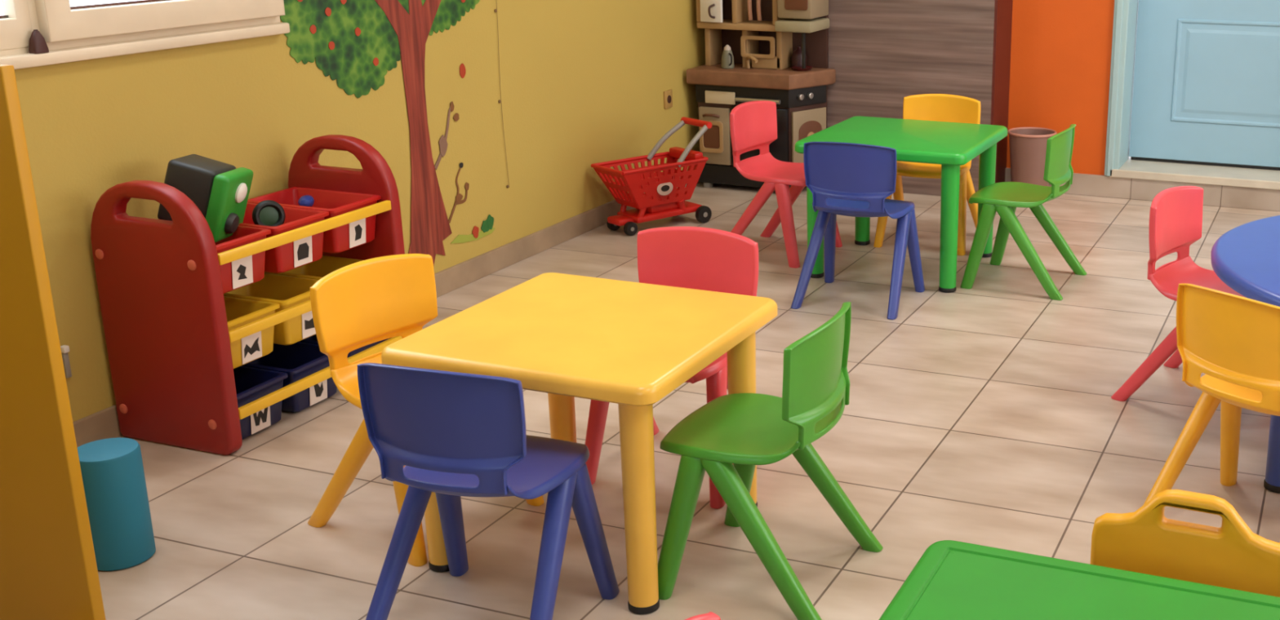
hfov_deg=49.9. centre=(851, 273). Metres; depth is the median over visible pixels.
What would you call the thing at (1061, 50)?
wall
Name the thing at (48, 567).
partition panel
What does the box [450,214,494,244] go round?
sticker
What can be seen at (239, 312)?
storage bin
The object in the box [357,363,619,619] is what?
chair
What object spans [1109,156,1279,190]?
door threshold
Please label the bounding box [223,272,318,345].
storage bin
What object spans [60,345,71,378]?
wall bracket
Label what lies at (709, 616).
chair
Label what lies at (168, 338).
storage shelf
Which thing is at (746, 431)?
chair
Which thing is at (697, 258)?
chair
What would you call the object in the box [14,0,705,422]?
wall
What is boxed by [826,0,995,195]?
wall
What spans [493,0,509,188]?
cord
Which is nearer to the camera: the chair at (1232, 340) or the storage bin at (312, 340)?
the chair at (1232, 340)
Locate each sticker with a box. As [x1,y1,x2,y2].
[280,0,479,266]
[434,101,469,222]
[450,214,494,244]
[459,63,466,78]
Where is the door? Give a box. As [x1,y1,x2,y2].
[1128,0,1279,170]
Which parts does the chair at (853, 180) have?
leg, leg, backrest, seat, leg, leg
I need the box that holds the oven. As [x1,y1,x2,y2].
[731,97,788,165]
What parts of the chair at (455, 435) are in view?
leg, backrest, leg, seat, leg, leg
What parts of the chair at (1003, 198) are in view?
leg, leg, seat, leg, leg, backrest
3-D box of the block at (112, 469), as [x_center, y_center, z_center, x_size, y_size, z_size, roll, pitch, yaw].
[-1.538,0.479,2.806,0.130,0.248,0.130,6,17,19]
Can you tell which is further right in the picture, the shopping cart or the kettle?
the kettle
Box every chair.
[307,253,544,567]
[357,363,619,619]
[585,226,758,509]
[657,302,883,619]
[684,612,720,619]
[729,100,842,268]
[791,142,924,319]
[873,93,980,255]
[960,124,1087,300]
[1089,489,1279,597]
[1111,186,1246,401]
[1143,283,1279,543]
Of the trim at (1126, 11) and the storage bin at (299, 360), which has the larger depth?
the trim at (1126, 11)
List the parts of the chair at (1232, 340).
leg, backrest, leg, seat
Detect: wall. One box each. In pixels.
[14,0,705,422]
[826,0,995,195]
[1006,0,1114,175]
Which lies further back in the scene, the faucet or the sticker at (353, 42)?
the faucet
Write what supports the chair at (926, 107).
on the floor
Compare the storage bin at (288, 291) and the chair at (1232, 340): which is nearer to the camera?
the chair at (1232, 340)
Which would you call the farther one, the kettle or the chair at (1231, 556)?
the kettle
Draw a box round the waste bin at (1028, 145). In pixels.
[1007,127,1057,186]
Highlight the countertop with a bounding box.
[686,62,835,89]
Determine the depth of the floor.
3.32 m
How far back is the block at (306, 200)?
3.77 m
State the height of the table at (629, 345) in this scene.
0.493 m
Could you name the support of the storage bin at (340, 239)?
in the storage shelf at (168, 338)
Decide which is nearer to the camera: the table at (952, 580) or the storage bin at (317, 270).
the table at (952, 580)
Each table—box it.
[381,272,777,614]
[794,115,1007,293]
[879,540,1279,619]
[1210,215,1279,493]
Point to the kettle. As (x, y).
(727, 58)
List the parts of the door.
panel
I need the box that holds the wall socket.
[663,89,672,109]
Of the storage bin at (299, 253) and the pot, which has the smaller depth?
the storage bin at (299, 253)
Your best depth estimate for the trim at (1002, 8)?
6.08 m
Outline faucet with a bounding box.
[746,54,758,68]
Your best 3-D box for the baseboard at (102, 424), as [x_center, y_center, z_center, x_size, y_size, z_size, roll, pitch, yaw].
[-2.048,0.498,3.030,0.017,0.082,7.850,6,17,19]
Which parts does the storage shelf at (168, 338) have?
panel, rail, rail, rail, panel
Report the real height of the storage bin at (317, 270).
0.130 m
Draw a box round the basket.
[593,155,706,208]
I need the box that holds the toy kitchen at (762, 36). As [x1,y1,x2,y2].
[686,0,835,188]
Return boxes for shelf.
[90,134,404,455]
[697,18,776,31]
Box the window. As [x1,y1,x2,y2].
[0,0,289,69]
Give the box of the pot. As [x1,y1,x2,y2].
[791,46,806,66]
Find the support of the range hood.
attached to the toy kitchen at (762, 36)
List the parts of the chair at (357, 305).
leg, seat, backrest, leg, leg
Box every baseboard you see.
[72,170,700,447]
[1004,168,1279,211]
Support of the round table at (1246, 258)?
on the floor
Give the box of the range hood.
[774,17,829,33]
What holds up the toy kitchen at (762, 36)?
on the floor
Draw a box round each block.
[77,438,155,571]
[297,195,314,206]
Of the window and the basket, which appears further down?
the basket
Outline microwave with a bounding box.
[777,0,828,19]
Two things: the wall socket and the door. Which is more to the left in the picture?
the wall socket
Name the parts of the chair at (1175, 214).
leg, leg, backrest, seat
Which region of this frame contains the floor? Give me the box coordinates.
[97,182,1279,619]
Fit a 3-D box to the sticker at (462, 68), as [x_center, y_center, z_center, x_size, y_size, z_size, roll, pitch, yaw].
[-1.343,-0.702,4.651,0.001,0.052,0.034,6,17,19]
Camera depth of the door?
6.13 m
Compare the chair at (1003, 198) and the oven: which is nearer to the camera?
the chair at (1003, 198)
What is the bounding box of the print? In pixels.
[661,185,669,191]
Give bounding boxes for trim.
[990,0,1013,182]
[1104,0,1138,176]
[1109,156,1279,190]
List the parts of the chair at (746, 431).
leg, leg, seat, leg, backrest, leg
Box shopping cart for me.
[591,116,711,235]
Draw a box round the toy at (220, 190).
[157,154,253,243]
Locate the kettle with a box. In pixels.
[721,44,734,68]
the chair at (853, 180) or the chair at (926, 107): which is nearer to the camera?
the chair at (853, 180)
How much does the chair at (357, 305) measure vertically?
0.570 m
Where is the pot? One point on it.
(796, 58)
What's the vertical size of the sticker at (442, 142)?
0.416 m
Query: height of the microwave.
0.180 m
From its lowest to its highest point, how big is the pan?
0.014 m
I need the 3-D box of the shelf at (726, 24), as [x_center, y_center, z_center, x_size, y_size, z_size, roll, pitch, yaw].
[-0.490,-1.147,6.202,0.410,0.030,0.180,6,17,19]
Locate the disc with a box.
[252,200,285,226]
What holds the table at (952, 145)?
on the floor
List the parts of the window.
sash, sill, sash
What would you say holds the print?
attached to the shopping cart
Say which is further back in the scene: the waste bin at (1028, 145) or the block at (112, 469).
the waste bin at (1028, 145)
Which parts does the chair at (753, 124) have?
leg, backrest, seat, leg, leg, leg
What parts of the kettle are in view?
lid, handle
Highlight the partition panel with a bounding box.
[0,63,106,619]
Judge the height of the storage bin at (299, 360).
0.130 m
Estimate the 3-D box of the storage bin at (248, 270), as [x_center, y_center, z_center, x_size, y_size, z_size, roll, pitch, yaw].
[-1.653,-0.041,3.401,0.313,0.130,0.204,6,17,19]
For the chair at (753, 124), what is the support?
on the floor
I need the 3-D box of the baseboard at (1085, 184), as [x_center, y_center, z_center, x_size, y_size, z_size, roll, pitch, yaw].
[2.596,-0.249,5.688,3.988,0.100,0.040,6,17,19]
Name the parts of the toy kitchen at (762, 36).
door handle, cupboard door, handle, door frame, post, cabinet door, post, control panel, panel, post, knob, post, cabinet door, knob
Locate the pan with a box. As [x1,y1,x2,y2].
[791,66,813,71]
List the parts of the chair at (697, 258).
leg, leg, backrest, seat, leg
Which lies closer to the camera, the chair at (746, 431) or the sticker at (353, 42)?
the chair at (746, 431)
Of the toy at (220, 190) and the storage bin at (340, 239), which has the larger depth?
the storage bin at (340, 239)
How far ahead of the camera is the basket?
5.51 m
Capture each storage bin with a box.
[215,225,271,293]
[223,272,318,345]
[223,296,279,368]
[233,365,288,439]
[239,202,328,273]
[241,342,337,413]
[247,186,381,253]
[264,255,363,279]
[298,334,388,357]
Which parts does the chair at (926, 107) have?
leg, leg, seat, backrest, leg, leg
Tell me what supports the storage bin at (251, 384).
in the storage shelf at (168, 338)

